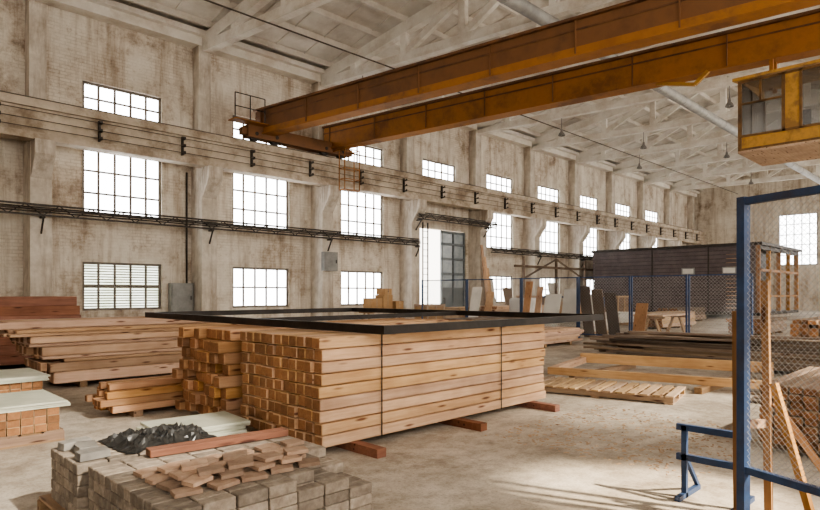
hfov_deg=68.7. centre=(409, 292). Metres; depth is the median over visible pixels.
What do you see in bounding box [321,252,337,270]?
electrical box
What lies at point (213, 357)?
timber beam
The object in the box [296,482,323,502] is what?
brick
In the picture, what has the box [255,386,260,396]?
timber beam
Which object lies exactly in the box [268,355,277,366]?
timber beam
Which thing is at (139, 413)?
bearer
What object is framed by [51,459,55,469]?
brick
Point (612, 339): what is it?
board
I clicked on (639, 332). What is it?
board
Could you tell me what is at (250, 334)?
timber beam
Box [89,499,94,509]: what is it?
brick
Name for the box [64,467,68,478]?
brick
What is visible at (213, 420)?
sheet
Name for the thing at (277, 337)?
timber beam
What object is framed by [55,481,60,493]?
brick
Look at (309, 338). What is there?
timber beam
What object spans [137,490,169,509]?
brick
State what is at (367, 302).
cardboard box
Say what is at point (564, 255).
rack
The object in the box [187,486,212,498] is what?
brick
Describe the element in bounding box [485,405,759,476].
chips
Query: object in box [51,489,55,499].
brick
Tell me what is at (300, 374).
timber beam
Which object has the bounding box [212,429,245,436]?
sheet
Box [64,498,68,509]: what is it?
brick
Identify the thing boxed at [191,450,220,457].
brick
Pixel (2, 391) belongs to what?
board
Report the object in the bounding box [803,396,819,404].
beam
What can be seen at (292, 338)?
timber beam
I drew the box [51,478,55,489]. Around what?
brick
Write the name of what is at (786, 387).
beam
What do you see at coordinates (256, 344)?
timber beam
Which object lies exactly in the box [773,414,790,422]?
beam
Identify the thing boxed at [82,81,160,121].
window
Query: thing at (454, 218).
rack
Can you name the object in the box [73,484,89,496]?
brick
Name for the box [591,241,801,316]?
storage shed
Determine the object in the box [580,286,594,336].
board
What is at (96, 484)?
brick
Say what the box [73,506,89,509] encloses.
brick
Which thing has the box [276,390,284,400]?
timber beam
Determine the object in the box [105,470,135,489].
brick
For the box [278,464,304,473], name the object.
brick
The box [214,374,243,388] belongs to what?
timber beam
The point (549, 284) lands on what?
sheet
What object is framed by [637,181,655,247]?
concrete column
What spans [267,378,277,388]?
timber beam
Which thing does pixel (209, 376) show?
timber beam
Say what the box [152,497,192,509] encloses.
brick
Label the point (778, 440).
beam
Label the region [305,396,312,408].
timber beam
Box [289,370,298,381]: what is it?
timber beam
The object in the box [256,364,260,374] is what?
timber beam
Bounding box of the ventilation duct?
[497,0,819,183]
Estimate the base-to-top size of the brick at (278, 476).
0.070 m
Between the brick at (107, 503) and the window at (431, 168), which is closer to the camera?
the brick at (107, 503)
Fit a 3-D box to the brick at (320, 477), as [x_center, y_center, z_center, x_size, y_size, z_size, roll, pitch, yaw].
[-0.580,1.263,4.026,0.194,0.070,0.094,0,0,-45]
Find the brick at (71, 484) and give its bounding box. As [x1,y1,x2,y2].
[69,481,73,492]
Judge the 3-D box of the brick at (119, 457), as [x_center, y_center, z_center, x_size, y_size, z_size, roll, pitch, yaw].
[-2.048,1.189,4.265,0.194,0.070,0.094,0,0,-45]
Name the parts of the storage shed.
pane, pane, porch panel, porch post, porch post, porch post, porch rail, porch rail, porch post, porch post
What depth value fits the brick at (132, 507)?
3.46 m
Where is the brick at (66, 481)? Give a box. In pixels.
[64,477,69,489]
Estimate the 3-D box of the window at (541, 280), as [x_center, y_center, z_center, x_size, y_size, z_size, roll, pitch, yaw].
[10.154,-0.250,44.293,2.900,1.800,0.120,0,0,-45]
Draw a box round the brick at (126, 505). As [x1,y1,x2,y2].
[123,500,130,509]
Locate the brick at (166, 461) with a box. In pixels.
[163,455,194,463]
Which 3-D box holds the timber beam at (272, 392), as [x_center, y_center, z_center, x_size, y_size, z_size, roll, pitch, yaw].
[-0.090,1.129,8.121,4.096,0.114,0.138,0,0,-45]
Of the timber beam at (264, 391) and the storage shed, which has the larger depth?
the storage shed
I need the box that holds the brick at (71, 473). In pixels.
[69,470,73,482]
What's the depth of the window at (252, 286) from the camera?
27.29 m
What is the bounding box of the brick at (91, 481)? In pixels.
[89,477,93,489]
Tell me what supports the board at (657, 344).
on the board at (624, 344)
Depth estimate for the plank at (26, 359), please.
10.98 m
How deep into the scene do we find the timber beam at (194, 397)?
7.65 m
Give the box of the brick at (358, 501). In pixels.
[348,492,371,509]
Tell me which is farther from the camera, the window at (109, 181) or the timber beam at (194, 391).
the window at (109, 181)
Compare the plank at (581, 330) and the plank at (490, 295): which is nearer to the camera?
the plank at (581, 330)
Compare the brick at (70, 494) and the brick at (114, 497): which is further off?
the brick at (70, 494)
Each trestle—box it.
[514,256,593,295]
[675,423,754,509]
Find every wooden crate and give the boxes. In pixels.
[414,304,444,319]
[445,307,469,317]
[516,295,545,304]
[605,295,628,311]
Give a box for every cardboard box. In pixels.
[363,298,381,307]
[375,295,392,308]
[377,289,391,294]
[393,301,403,308]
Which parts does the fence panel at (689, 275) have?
post, rail, post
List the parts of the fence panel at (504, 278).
post, rail, post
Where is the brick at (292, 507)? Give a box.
[276,504,297,509]
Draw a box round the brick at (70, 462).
[68,459,78,471]
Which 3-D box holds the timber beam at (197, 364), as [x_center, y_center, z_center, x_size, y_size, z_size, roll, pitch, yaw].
[-1.309,0.935,9.134,4.060,0.134,0.155,0,0,-45]
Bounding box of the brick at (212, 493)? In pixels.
[189,490,226,502]
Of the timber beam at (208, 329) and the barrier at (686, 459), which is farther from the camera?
the timber beam at (208, 329)
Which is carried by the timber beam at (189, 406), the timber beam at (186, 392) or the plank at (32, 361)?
the timber beam at (186, 392)
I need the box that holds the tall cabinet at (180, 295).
[168,283,193,311]
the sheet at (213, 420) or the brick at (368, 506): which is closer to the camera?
the brick at (368, 506)
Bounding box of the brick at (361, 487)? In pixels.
[348,480,371,498]
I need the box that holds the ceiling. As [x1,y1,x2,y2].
[113,0,819,190]
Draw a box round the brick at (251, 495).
[231,485,267,507]
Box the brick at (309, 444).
[292,442,316,446]
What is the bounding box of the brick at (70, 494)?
[69,492,73,503]
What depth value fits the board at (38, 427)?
6.55 m
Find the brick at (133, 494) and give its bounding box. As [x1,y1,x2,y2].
[130,486,161,506]
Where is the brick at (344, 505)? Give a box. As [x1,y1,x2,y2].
[322,500,348,509]
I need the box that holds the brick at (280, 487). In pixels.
[262,477,296,498]
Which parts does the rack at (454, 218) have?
rail, rail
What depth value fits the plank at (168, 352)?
10.96 m
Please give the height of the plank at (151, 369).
0.194 m
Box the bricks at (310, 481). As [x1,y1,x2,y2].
[297,481,313,486]
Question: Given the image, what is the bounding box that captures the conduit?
[186,172,187,282]
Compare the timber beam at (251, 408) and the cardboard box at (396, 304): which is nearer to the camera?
the timber beam at (251, 408)
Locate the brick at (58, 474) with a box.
[56,471,60,482]
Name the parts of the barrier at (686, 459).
leg, rail, rail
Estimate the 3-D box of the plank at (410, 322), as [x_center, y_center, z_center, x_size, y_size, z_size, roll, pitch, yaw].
[-0.283,0.420,8.061,0.160,0.035,1.850,0,0,42]
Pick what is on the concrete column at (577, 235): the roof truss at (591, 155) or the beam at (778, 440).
the roof truss at (591, 155)
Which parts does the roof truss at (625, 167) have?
post, post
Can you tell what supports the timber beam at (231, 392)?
on the timber beam at (235, 403)
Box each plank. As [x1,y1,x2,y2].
[0,296,76,306]
[0,305,79,315]
[0,315,80,319]
[0,315,219,321]
[0,317,141,320]
[0,318,206,329]
[0,336,15,345]
[0,345,20,355]
[0,355,32,365]
[1,333,14,336]
[5,322,215,332]
[7,327,178,337]
[14,323,239,333]
[18,316,144,319]
[19,346,23,353]
[20,337,26,342]
[24,347,33,354]
[25,357,33,366]
[26,336,178,347]
[27,330,178,343]
[31,359,40,368]
[34,347,38,355]
[34,360,56,369]
[38,360,61,371]
[39,340,180,356]
[39,347,181,359]
[47,354,181,372]
[50,362,178,383]
[60,351,181,361]
[353,320,425,323]
[371,320,436,324]
[456,317,503,319]
[466,317,521,320]
[468,287,481,316]
[483,292,493,316]
[492,308,543,311]
[493,305,543,308]
[523,281,532,311]
[535,286,543,312]
[540,327,579,332]
[544,334,579,339]
[544,337,577,341]
[544,338,582,343]
[545,329,583,334]
[545,332,581,336]
[632,303,647,330]
[657,315,694,319]
[657,318,694,323]
[659,321,695,327]
[673,307,704,310]
[754,320,785,326]
[755,317,786,322]
[755,323,786,329]
[755,327,786,333]
[790,324,799,327]
[790,332,800,335]
[792,316,819,323]
[799,328,808,331]
[802,318,818,323]
[808,319,819,324]
[809,332,819,336]
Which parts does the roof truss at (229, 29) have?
post, post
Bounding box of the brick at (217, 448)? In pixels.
[214,444,240,449]
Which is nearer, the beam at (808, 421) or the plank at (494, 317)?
the beam at (808, 421)
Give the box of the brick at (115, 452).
[104,451,125,457]
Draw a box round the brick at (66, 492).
[64,488,69,500]
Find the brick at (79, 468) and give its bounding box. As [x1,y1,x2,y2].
[73,458,107,474]
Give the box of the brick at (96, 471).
[94,464,128,481]
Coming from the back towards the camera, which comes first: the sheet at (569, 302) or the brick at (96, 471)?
the sheet at (569, 302)
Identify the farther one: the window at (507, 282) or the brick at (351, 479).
the window at (507, 282)
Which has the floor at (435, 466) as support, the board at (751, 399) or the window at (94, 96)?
the board at (751, 399)
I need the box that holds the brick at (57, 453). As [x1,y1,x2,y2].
[55,449,73,462]
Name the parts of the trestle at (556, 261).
leg, leg, leg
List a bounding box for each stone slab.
[57,436,90,450]
[74,440,97,451]
[74,446,110,461]
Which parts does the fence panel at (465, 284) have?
post, rail, post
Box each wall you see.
[0,0,686,320]
[695,159,819,310]
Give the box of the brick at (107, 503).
[105,499,111,509]
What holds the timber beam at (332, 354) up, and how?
on the timber beam at (320, 367)
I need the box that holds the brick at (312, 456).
[293,455,319,468]
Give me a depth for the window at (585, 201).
48.59 m
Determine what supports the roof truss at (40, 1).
on the concrete column at (39, 155)
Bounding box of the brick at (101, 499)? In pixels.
[99,495,105,509]
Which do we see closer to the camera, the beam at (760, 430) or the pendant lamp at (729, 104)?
the beam at (760, 430)
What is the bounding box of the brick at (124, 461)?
[121,455,149,464]
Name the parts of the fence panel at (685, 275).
post, rail, post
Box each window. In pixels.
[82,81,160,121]
[82,150,160,218]
[82,262,160,310]
[233,115,287,147]
[233,173,287,228]
[233,267,287,307]
[341,191,381,237]
[341,270,381,305]
[343,146,381,166]
[423,159,454,180]
[487,173,511,192]
[487,213,511,248]
[490,275,511,302]
[538,185,558,201]
[540,222,558,253]
[540,277,558,295]
[580,195,596,209]
[584,228,596,256]
[586,279,593,293]
[616,203,629,216]
[620,234,629,248]
[646,210,657,221]
[779,212,817,265]
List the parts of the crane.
guard rail, panel, panel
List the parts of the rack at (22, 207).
rail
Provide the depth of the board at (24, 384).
7.97 m
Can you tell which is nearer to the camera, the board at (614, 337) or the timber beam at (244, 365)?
the timber beam at (244, 365)
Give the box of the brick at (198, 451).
[185,448,215,454]
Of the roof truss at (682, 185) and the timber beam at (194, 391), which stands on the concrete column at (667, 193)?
the roof truss at (682, 185)
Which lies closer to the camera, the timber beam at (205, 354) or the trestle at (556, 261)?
the timber beam at (205, 354)
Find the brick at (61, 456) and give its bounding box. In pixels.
[59,452,74,465]
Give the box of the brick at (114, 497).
[111,491,117,505]
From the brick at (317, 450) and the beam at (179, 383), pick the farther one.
the beam at (179, 383)
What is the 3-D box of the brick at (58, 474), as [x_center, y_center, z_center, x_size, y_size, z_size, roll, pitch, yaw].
[-2.487,1.337,4.416,0.094,0.070,0.194,0,0,45]
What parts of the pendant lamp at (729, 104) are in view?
lamp shade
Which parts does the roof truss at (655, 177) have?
post, post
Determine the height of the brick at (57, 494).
0.070 m
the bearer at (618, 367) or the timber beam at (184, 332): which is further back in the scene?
the bearer at (618, 367)
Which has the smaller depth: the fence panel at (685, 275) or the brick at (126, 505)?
the brick at (126, 505)
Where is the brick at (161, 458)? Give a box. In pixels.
[157,453,188,460]
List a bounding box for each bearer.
[69,381,87,386]
[124,410,142,416]
[335,440,385,458]
[437,418,486,431]
[513,401,559,411]
[553,341,571,344]
[569,365,635,378]
[694,373,751,393]
[772,443,819,455]
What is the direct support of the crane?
on the runway
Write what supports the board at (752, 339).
on the board at (617, 336)
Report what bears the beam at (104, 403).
on the beam at (171, 402)
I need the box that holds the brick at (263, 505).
[235,500,267,509]
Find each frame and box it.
[145,308,603,334]
[548,353,773,388]
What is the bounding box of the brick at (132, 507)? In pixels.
[130,504,137,509]
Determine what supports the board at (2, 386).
on the board at (2, 391)
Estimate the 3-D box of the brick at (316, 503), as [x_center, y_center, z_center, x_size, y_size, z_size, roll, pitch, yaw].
[-0.653,1.337,3.808,0.194,0.070,0.094,0,0,-45]
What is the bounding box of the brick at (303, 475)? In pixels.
[281,467,313,484]
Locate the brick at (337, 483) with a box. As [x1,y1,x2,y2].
[317,475,348,494]
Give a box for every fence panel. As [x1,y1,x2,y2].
[421,279,466,318]
[467,278,520,316]
[521,277,577,327]
[578,276,630,337]
[631,274,687,332]
[688,273,752,334]
[736,185,819,509]
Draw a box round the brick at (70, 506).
[68,502,72,509]
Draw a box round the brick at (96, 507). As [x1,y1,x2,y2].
[94,503,99,509]
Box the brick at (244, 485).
[222,481,258,493]
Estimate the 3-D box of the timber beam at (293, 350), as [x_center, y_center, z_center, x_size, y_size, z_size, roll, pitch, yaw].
[0.199,0.631,7.806,4.080,0.114,0.138,0,0,-45]
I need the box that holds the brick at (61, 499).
[59,495,64,507]
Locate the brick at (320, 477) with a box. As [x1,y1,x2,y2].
[313,472,338,481]
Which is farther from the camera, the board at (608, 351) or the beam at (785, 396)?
the board at (608, 351)
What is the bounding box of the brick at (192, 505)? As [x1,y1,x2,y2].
[162,501,201,509]
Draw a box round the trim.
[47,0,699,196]
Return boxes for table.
[633,313,693,332]
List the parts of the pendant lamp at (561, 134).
lamp shade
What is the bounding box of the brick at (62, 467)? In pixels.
[60,464,64,475]
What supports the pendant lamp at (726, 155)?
hanging from the roof truss at (591, 155)
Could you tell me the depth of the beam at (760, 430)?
6.19 m
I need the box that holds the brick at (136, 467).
[132,460,165,469]
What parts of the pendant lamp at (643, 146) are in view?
lamp shade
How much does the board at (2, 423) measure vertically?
0.085 m
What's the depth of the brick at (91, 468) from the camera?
4.00 m
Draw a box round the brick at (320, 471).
[314,469,328,475]
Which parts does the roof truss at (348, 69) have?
post, post, post, post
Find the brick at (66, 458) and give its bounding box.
[64,455,73,467]
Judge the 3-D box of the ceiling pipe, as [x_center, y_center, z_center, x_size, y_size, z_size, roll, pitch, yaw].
[10.642,-9.890,37.795,62.500,0.057,0.060,0,0,-45]
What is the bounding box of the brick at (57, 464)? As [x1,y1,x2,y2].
[56,461,59,472]
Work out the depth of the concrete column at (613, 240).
50.08 m
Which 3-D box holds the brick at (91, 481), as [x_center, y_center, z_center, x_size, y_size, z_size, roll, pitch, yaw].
[-2.046,1.263,4.044,0.194,0.070,0.094,0,0,-45]
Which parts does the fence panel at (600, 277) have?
post, rail, post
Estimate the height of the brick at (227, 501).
0.070 m
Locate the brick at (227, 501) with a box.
[197,493,235,509]
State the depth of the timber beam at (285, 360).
6.47 m
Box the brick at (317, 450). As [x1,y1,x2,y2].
[306,445,325,456]
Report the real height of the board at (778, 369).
0.050 m
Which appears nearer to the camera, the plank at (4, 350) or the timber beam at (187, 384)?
the timber beam at (187, 384)
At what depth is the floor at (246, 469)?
3.85 m
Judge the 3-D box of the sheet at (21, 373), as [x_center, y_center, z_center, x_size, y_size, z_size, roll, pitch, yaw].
[-5.804,1.124,8.025,1.110,0.022,1.480,0,0,45]
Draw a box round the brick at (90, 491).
[88,488,94,500]
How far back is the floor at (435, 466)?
6.13 m
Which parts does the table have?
leg, leg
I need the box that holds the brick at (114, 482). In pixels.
[111,475,140,493]
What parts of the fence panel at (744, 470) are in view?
post, rail, rail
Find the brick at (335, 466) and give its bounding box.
[320,460,342,472]
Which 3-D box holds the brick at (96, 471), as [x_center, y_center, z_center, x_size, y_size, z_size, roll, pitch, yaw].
[-1.973,1.189,3.969,0.194,0.070,0.094,0,0,-45]
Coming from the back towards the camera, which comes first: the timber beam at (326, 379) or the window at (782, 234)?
the window at (782, 234)
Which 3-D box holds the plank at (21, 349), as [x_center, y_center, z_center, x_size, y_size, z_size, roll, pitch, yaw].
[-5.379,0.993,12.023,4.162,0.154,0.224,0,0,-45]
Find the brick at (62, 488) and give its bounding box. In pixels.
[60,485,64,496]
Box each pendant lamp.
[558,118,564,136]
[636,155,641,168]
[640,132,646,148]
[723,142,729,157]
[725,86,733,107]
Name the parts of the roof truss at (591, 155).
post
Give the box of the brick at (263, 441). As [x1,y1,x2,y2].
[243,440,270,446]
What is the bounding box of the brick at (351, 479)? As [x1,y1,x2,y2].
[348,476,361,482]
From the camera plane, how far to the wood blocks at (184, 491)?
3.50 m
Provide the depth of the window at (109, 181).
23.03 m
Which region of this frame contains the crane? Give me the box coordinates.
[228,0,819,192]
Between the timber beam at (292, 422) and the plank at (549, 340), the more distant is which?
the plank at (549, 340)
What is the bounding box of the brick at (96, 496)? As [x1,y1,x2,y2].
[94,492,99,504]
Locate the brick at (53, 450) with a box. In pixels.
[51,448,58,459]
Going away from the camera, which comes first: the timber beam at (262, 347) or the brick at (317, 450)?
the brick at (317, 450)
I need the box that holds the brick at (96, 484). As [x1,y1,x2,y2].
[94,480,100,493]
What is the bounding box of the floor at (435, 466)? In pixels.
[0,310,819,509]
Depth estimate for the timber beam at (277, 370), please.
6.56 m
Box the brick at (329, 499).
[323,489,347,505]
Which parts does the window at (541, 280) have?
pane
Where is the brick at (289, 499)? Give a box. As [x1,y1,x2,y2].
[267,492,296,509]
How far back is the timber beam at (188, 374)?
7.92 m
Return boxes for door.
[440,231,464,306]
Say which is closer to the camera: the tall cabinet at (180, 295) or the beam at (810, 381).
the beam at (810, 381)
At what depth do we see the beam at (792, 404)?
6.07 m
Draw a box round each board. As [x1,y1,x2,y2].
[0,384,9,390]
[0,390,9,393]
[0,413,5,420]
[0,421,5,429]
[0,429,5,436]
[6,411,19,420]
[6,419,19,427]
[6,427,19,436]
[9,389,20,392]
[10,383,20,389]
[20,410,33,418]
[20,418,33,426]
[20,425,33,434]
[21,382,31,388]
[21,388,31,390]
[32,381,42,387]
[33,416,45,424]
[34,408,45,416]
[34,423,46,432]
[46,407,58,414]
[46,414,59,422]
[46,422,58,430]
[146,427,287,457]
[480,245,487,294]
[484,257,489,291]
[487,268,492,304]
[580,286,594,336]
[583,342,669,348]
[583,346,819,364]
[589,335,617,338]
[591,289,607,335]
[597,340,819,354]
[597,353,797,371]
[602,335,819,344]
[604,293,619,334]
[606,342,819,357]
[606,350,819,367]
[609,338,819,351]
[614,337,772,346]
[628,331,819,340]
[629,351,816,364]
[630,334,696,337]
[633,335,819,345]
[636,355,802,369]
[643,347,819,361]
[648,334,819,343]
[662,336,819,349]
[680,349,819,358]
[750,391,759,394]
[750,398,759,403]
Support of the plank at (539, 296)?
on the floor at (435, 466)
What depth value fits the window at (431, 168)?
35.84 m
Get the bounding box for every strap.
[381,335,382,435]
[437,322,501,408]
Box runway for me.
[0,90,705,244]
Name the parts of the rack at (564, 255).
rail, rail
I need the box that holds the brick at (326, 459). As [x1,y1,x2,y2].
[320,457,333,463]
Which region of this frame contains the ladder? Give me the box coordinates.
[422,222,428,303]
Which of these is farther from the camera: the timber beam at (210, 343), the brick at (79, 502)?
the timber beam at (210, 343)
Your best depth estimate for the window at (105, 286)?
23.02 m
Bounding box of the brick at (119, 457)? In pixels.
[105,453,137,461]
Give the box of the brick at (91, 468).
[88,460,122,478]
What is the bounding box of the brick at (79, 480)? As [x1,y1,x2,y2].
[73,473,88,485]
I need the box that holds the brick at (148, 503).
[145,495,182,509]
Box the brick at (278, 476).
[253,474,286,485]
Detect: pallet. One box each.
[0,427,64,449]
[37,494,65,509]
[543,376,685,404]
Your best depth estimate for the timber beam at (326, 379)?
7.01 m
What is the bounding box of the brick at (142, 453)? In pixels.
[136,450,145,455]
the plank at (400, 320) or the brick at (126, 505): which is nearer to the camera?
the brick at (126, 505)
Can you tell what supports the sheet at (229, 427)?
on the sheet at (221, 431)
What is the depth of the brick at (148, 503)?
3.34 m
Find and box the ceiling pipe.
[204,0,737,193]
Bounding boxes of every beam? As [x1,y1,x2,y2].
[85,393,96,401]
[95,398,104,406]
[97,389,104,395]
[98,391,182,407]
[99,375,171,388]
[104,384,182,399]
[107,376,171,383]
[107,377,180,390]
[109,383,180,391]
[110,398,179,413]
[172,368,182,378]
[175,398,184,409]
[177,337,189,346]
[179,318,404,337]
[179,358,193,369]
[182,347,189,356]
[183,369,195,379]
[183,379,197,389]
[184,390,193,400]
[185,400,195,410]
[188,359,194,369]
[189,390,202,400]
[190,338,198,348]
[190,348,198,357]
[190,391,204,404]
[193,380,203,390]
[194,319,402,338]
[194,349,203,359]
[194,360,200,370]
[197,350,203,361]
[198,371,202,381]
[198,404,202,413]
[199,338,207,348]
[200,394,207,405]
[201,362,209,372]
[202,351,209,362]
[203,372,210,382]
[203,405,212,413]
[204,340,215,350]
[205,384,213,395]
[206,373,222,384]
[207,319,415,338]
[208,340,224,351]
[208,396,219,406]
[209,352,218,363]
[209,386,220,397]
[210,363,221,372]
[211,319,429,339]
[213,341,244,353]
[213,407,219,411]
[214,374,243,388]
[217,319,439,340]
[218,352,242,364]
[220,386,243,398]
[220,409,241,416]
[221,397,242,410]
[223,363,242,375]
[225,320,448,340]
[240,320,464,340]
[241,362,250,372]
[241,404,251,415]
[242,341,249,351]
[242,352,251,361]
[242,383,249,393]
[242,394,250,404]
[243,373,250,382]
[247,320,472,341]
[247,342,259,352]
[249,363,255,373]
[249,374,257,383]
[249,384,254,394]
[249,395,256,405]
[249,406,255,416]
[249,416,256,427]
[250,353,256,362]
[253,375,260,385]
[254,329,311,342]
[254,396,260,407]
[254,418,261,429]
[255,342,261,352]
[255,353,261,363]
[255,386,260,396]
[255,407,261,418]
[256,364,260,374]
[259,343,266,354]
[260,354,267,364]
[260,376,269,387]
[260,420,270,429]
[261,330,317,342]
[261,365,268,375]
[261,387,269,398]
[261,398,271,409]
[261,409,270,420]
[266,330,325,343]
[266,366,276,377]
[266,422,275,429]
[267,344,277,354]
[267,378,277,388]
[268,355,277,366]
[268,400,275,410]
[269,389,275,399]
[269,411,277,421]
[273,413,282,424]
[274,331,333,344]
[274,356,285,367]
[275,367,285,378]
[275,379,283,390]
[275,401,280,412]
[276,345,287,355]
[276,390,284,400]
[280,391,289,403]
[281,368,291,380]
[281,403,291,415]
[281,415,290,426]
[282,331,339,345]
[282,357,290,368]
[284,346,292,356]
[284,380,291,390]
[288,405,299,417]
[288,417,298,428]
[288,428,299,437]
[289,332,351,346]
[289,358,298,369]
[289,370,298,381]
[289,381,298,393]
[289,393,299,405]
[290,346,298,357]
[296,430,306,440]
[297,332,353,346]
[297,359,306,370]
[297,371,305,382]
[297,383,305,394]
[298,347,306,358]
[298,406,305,418]
[298,418,305,430]
[299,395,305,406]
[303,360,314,372]
[305,372,316,384]
[305,384,316,396]
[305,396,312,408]
[305,408,313,420]
[305,432,315,443]
[306,333,366,347]
[306,348,314,359]
[306,420,314,432]
[311,357,543,398]
[312,324,543,348]
[312,374,543,423]
[313,365,542,410]
[314,340,543,373]
[314,348,544,385]
[314,382,543,435]
[315,331,544,361]
[315,390,545,447]
[758,428,774,435]
[759,366,819,391]
[772,401,789,408]
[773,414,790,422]
[773,429,783,438]
[773,437,785,445]
[774,407,790,414]
[774,422,781,429]
[779,368,819,393]
[782,393,789,400]
[788,394,803,402]
[789,374,819,394]
[790,402,803,409]
[790,408,804,416]
[790,416,803,424]
[796,424,804,431]
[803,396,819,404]
[803,410,819,419]
[803,426,819,435]
[803,434,819,443]
[804,381,819,396]
[804,404,819,411]
[804,419,818,426]
[808,441,819,449]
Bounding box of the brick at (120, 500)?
[118,495,124,509]
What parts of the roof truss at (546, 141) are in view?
post, post, post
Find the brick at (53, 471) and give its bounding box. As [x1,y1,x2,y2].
[52,468,55,479]
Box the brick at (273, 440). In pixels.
[267,436,293,442]
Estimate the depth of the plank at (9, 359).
12.93 m
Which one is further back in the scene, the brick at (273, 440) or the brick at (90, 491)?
the brick at (273, 440)
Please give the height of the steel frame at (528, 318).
0.092 m
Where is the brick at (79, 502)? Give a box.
[73,495,88,508]
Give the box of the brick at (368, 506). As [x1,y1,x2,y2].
[349,503,371,509]
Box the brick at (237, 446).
[219,444,246,451]
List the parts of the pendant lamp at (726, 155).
lamp shade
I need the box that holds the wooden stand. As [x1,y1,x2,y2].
[732,281,819,509]
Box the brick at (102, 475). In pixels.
[99,467,134,485]
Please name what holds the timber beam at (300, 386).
on the timber beam at (301, 397)
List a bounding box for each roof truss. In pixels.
[34,0,50,3]
[202,0,332,53]
[321,0,614,87]
[409,0,819,105]
[477,30,815,134]
[532,62,800,150]
[576,96,737,163]
[613,124,745,174]
[644,147,819,183]
[670,160,819,191]
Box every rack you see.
[0,200,420,256]
[415,212,496,236]
[491,246,592,266]
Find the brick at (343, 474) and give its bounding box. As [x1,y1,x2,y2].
[339,473,351,477]
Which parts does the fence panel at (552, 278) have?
post, rail, post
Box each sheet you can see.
[0,368,49,380]
[0,377,47,382]
[0,378,48,383]
[0,389,67,409]
[0,401,69,411]
[0,404,70,413]
[98,422,216,453]
[136,423,249,432]
[140,411,249,429]
[208,426,245,434]
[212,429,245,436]
[490,278,495,304]
[502,288,511,304]
[543,294,561,326]
[547,283,558,293]
[562,289,575,313]
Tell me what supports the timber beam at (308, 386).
on the timber beam at (308, 400)
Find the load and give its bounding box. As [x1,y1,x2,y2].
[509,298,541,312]
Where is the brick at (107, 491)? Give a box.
[105,487,111,501]
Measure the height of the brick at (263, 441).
0.070 m
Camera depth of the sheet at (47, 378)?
7.93 m
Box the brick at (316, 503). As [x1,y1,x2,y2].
[296,496,322,509]
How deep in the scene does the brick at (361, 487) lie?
4.07 m
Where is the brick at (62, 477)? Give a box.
[60,475,64,485]
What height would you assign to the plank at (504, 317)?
0.090 m
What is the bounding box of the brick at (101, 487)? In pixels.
[99,484,105,497]
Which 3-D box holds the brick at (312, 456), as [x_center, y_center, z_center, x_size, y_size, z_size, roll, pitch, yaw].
[-0.728,1.189,4.174,0.194,0.070,0.094,0,0,-45]
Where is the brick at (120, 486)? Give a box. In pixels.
[117,478,144,497]
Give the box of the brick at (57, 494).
[55,492,60,503]
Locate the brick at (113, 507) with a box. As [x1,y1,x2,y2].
[111,503,118,509]
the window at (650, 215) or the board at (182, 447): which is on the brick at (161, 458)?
the board at (182, 447)
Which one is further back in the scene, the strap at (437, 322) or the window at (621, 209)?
the window at (621, 209)
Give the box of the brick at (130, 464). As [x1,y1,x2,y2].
[127,457,159,466]
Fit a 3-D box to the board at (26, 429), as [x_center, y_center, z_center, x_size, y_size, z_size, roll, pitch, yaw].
[-4.475,1.478,6.819,1.000,0.085,0.118,0,0,45]
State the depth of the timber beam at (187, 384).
7.92 m
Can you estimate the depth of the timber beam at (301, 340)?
6.28 m
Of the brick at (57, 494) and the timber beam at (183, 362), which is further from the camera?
the timber beam at (183, 362)
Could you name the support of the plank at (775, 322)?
on the plank at (785, 325)
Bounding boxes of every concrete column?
[23,0,55,295]
[191,45,222,310]
[311,81,339,320]
[400,136,426,318]
[468,130,493,306]
[523,146,546,295]
[568,160,589,304]
[605,171,625,249]
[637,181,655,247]
[664,189,681,246]
[687,196,703,244]
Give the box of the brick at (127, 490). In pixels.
[124,483,155,501]

